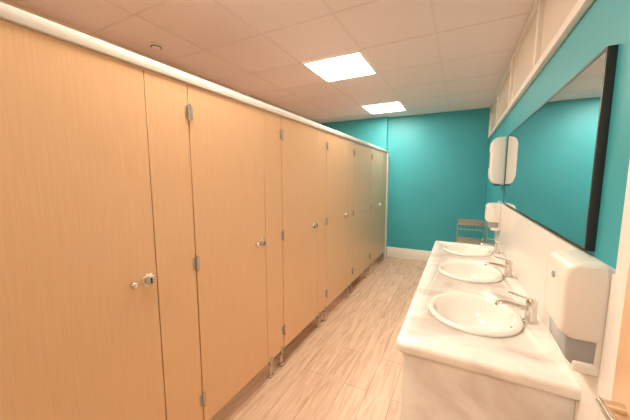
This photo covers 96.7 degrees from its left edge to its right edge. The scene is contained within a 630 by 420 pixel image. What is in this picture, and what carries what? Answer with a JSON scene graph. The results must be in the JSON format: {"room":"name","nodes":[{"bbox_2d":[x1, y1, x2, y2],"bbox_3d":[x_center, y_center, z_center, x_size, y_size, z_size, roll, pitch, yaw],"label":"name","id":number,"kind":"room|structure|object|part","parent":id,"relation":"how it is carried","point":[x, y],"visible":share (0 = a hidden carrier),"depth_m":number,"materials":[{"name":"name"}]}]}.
{"room":"public restroom","nodes":[
{"label":"public restroom","id":0,"kind":"room"},
{"bbox_2d":[0,0,321,124],"bbox_3d":[-1.531,-0.107,2.708,0.100,2.600,7.200,3,7,27],"label":"wall","id":1,"kind":"structure","parent":0,"point":[8,2],"depth_m":2.32,"materials":[{"name":"white paint"}]},
{"bbox_2d":[10,0,535,122],"bbox_3d":[-0.181,-1.370,1.864,3.137,0.100,7.400,3,7,27],"label":"ceiling","id":2,"kind":"structure","parent":0,"point":[205,24],"depth_m":2.25,"materials":[{"name":"tile"}]},
{"bbox_2d":[148,42,163,49],"bbox_3d":[-1.323,-1.357,2.334,0.115,0.032,0.115,3,7,27],"label":"smoke detector","id":3,"kind":"object","parent":2,"relation":"attached to","point":[156,46],"visible":1,"depth_m":2.31,"materials":[{"name":"white plastic"}]},
{"bbox_2d":[93,0,530,120],"bbox_3d":[-0.181,-1.319,1.869,2.938,0.002,7.200,3,7,27],"label":"grid","id":4,"kind":"object","parent":2,"relation":"attached to","point":[164,1],"visible":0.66,"depth_m":2.32,"materials":[{"name":"white metal"}]},
{"bbox_2d":[302,51,377,81],"bbox_3d":[0.266,-1.420,2.815,0.580,0.009,0.580,3,7,27],"label":"ceiling light panel","id":5,"kind":"object","parent":2,"relation":"in","point":[354,64],"depth_m":2.78,"materials":[{"name":"white plastic"}]},
{"bbox_2d":[361,101,405,113],"bbox_3d":[1.092,-1.601,4.404,0.580,0.009,0.580,3,7,27],"label":"ceiling light panel","id":6,"kind":"object","parent":2,"relation":"in","point":[390,106],"depth_m":4.36,"materials":[{"name":"white plastic"}]},
{"bbox_2d":[210,257,426,419],"bbox_3d":[-0.181,1.313,2.169,3.137,0.100,7.400,3,7,27],"label":"floor","id":7,"kind":"structure","parent":0,"point":[348,367],"depth_m":2.26,"materials":[{"name":"brown wood"}]},
{"bbox_2d":[0,19,202,419],"bbox_3d":[-1.386,0.367,1.398,1.351,1.955,0.822,3,7,27],"label":"stall","id":8,"kind":"object","parent":7,"relation":"on","point":[99,305],"visible":1,"depth_m":1.03,"materials":[{"name":"laminate"}]},
{"bbox_2d":[0,2,388,257],"bbox_3d":[-0.189,0.240,2.314,0.044,2.000,6.731,3,7,27],"label":"headrail","id":9,"kind":"object","parent":7,"relation":"on","point":[8,13],"visible":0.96,"depth_m":1.19,"materials":[{"name":"white metal"}]},
{"bbox_3d":[-0.206,-0.730,2.172,0.042,0.042,6.658,3,7,27],"label":"rail","id":10,"kind":"part","parent":9,"relation":"part of","materials":[{"name":"white metal"}]},
{"bbox_2d":[185,84,283,419],"bbox_3d":[-1.017,0.286,2.107,1.351,1.955,0.822,3,7,27],"label":"stall","id":11,"kind":"object","parent":7,"relation":"on","point":[236,176],"visible":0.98,"depth_m":1.71,"materials":[{"name":"laminate"}]},
{"bbox_2d":[280,116,326,346],"bbox_3d":[-0.649,0.205,2.816,1.351,1.955,0.822,3,7,27],"label":"stall","id":12,"kind":"object","parent":7,"relation":"on","point":[303,147],"visible":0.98,"depth_m":2.44,"materials":[{"name":"laminate"}]},
{"bbox_2d":[325,132,353,306],"bbox_3d":[-0.281,0.124,3.525,1.351,1.955,0.822,3,7,27],"label":"stall","id":13,"kind":"object","parent":7,"relation":"on","point":[340,157],"visible":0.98,"depth_m":3.18,"materials":[{"name":"laminate"}]},
{"bbox_2d":[351,141,371,281],"bbox_3d":[0.087,0.043,4.234,1.351,1.955,0.822,3,7,27],"label":"stall","id":14,"kind":"object","parent":7,"relation":"on","point":[361,211],"visible":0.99,"depth_m":3.89,"materials":[{"name":"laminate"}]},
{"bbox_2d":[369,148,384,265],"bbox_3d":[0.456,-0.037,4.943,1.351,1.955,0.822,3,7,27],"label":"stall","id":15,"kind":"object","parent":7,"relation":"on","point":[378,156],"visible":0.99,"depth_m":4.61,"materials":[{"name":"laminate"}]},
{"bbox_2d":[456,218,488,244],"bbox_3d":[2.073,0.612,3.750,0.374,0.935,0.544,3,7,27],"label":"trolley","id":16,"kind":"object","parent":7,"relation":"on","point":[461,222],"visible":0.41,"depth_m":3.68,"materials":[{"name":"brown wood"}]},
{"bbox_2d":[396,237,580,419],"bbox_3d":[1.045,0.794,1.946,0.566,0.980,2.065,3,7,27],"label":"countertop","id":17,"kind":"structure","parent":7,"relation":"on","point":[473,344],"depth_m":1.12,"materials":[{"name":"stone"}]},
{"bbox_2d":[443,243,492,256],"bbox_3d":[1.373,0.426,2.540,0.400,0.159,0.430,3,7,27],"label":"washbasin","id":18,"kind":"object","parent":17,"relation":"in","point":[456,249],"depth_m":2.62,"materials":[{"name":"white ceramic"}]},
{"bbox_2d":[437,261,502,282],"bbox_3d":[1.071,0.492,1.958,0.400,0.159,0.430,3,7,27],"label":"washbasin","id":19,"kind":"object","parent":17,"relation":"in","point":[461,271],"depth_m":2.04,"materials":[{"name":"white ceramic"}]},
{"bbox_2d":[428,292,523,336],"bbox_3d":[0.763,0.559,1.366,0.400,0.159,0.430,3,7,27],"label":"washbasin","id":20,"kind":"object","parent":17,"relation":"in","point":[474,315],"depth_m":1.44,"materials":[{"name":"white ceramic"}]},
{"bbox_2d":[479,237,499,253],"bbox_3d":[1.538,0.308,2.464,0.169,0.130,0.058,3,7,27],"label":"tap","id":21,"kind":"object","parent":17,"relation":"on","point":[496,245],"depth_m":2.44,"materials":[{"name":"silver metal"}]},
{"bbox_2d":[484,256,512,277],"bbox_3d":[1.235,0.374,1.882,0.169,0.130,0.058,3,7,27],"label":"tap","id":22,"kind":"object","parent":17,"relation":"on","point":[508,266],"depth_m":1.86,"materials":[{"name":"silver metal"}]},
{"bbox_2d":[495,291,537,324],"bbox_3d":[0.927,0.442,1.290,0.169,0.130,0.058,3,7,27],"label":"tap","id":23,"kind":"object","parent":17,"relation":"on","point":[530,316],"depth_m":1.27,"materials":[{"name":"silver metal"}]},
{"bbox_2d":[322,108,489,256],"bbox_3d":[1.477,-0.392,5.208,3.137,2.600,0.170,3,7,27],"label":"wall","id":24,"kind":"structure","parent":0,"point":[438,162],"depth_m":4.88,"materials":[{"name":"teal paint"}]},
{"bbox_2d":[387,246,430,261],"bbox_3d":[2.074,0.838,5.010,1.567,0.200,0.020,3,7,27],"label":"baseboard","id":25,"kind":"structure","parent":24,"relation":"attached to","point":[394,252],"depth_m":5.18,"materials":[{"name":"white"}]},
{"bbox_2d":[484,0,629,268],"bbox_3d":[1.168,0.050,1.324,0.100,2.600,7.200,3,7,27],"label":"wall","id":26,"kind":"structure","parent":0,"point":[605,23],"depth_m":0.86,"materials":[{"name":"teal paint"}]},
{"bbox_2d":[485,203,500,230],"bbox_3d":[1.788,0.063,2.827,0.124,0.265,0.180,3,7,27],"label":"soap dispenser","id":27,"kind":"object","parent":26,"relation":"attached to","point":[492,210],"visible":1,"depth_m":2.75,"materials":[{"name":"white plastic"}]},
{"bbox_2d":[488,137,507,185],"bbox_3d":[1.843,-0.487,2.838,0.135,0.475,0.200,3,7,27],"label":"paper towel dispenser","id":28,"kind":"object","parent":26,"relation":"attached to","point":[498,147],"visible":1,"depth_m":2.75,"materials":[{"name":"white plastic"}]},
{"bbox_2d":[488,0,593,138],"bbox_3d":[1.110,-1.005,1.234,0.030,0.477,7.200,3,7,27],"label":"window","id":29,"kind":"structure","parent":26,"relation":"in","point":[548,24],"depth_m":1.76,"materials":[{"name":"white"}]},
{"bbox_2d":[495,201,615,419],"bbox_3d":[1.362,0.661,1.905,0.021,1.255,2.620,3,7,27],"label":"backsplash","id":30,"kind":"structure","parent":26,"relation":"attached to","point":[524,242],"depth_m":1.37,"materials":[{"name":"white"}]},
{"bbox_2d":[503,44,618,251],"bbox_3d":[1.311,-0.272,1.703,0.024,0.615,1.935,3,7,27],"label":"wall mirror","id":31,"kind":"object","parent":26,"relation":"attached to","point":[554,173],"visible":1,"depth_m":1.08,"materials":[{"name":"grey mirror"}]},
{"bbox_2d":[543,249,611,375],"bbox_3d":[0.775,0.293,0.851,0.099,0.315,0.185,3,7,27],"label":"soap dispenser","id":32,"kind":"object","parent":26,"relation":"attached to","point":[577,284],"visible":1,"depth_m":0.78,"materials":[{"name":"white plastic"}]},
{"bbox_2d":[595,261,629,419],"bbox_3d":[0.492,0.455,0.283,0.068,2.022,0.854,3,7,27],"label":"door","id":33,"kind":"structure","parent":26,"relation":"in","point":[618,407],"depth_m":0.62,"materials":[{"name":"laminate"}]},
{"bbox_2d":[597,161,629,419],"bbox_3d":[0.527,0.432,0.271,0.040,2.080,0.975,3,7,27],"label":"trim","id":34,"kind":"structure","parent":26,"relation":"attached to","point":[623,258],"depth_m":0.67,"materials":[{"name":"white"}]}
]}

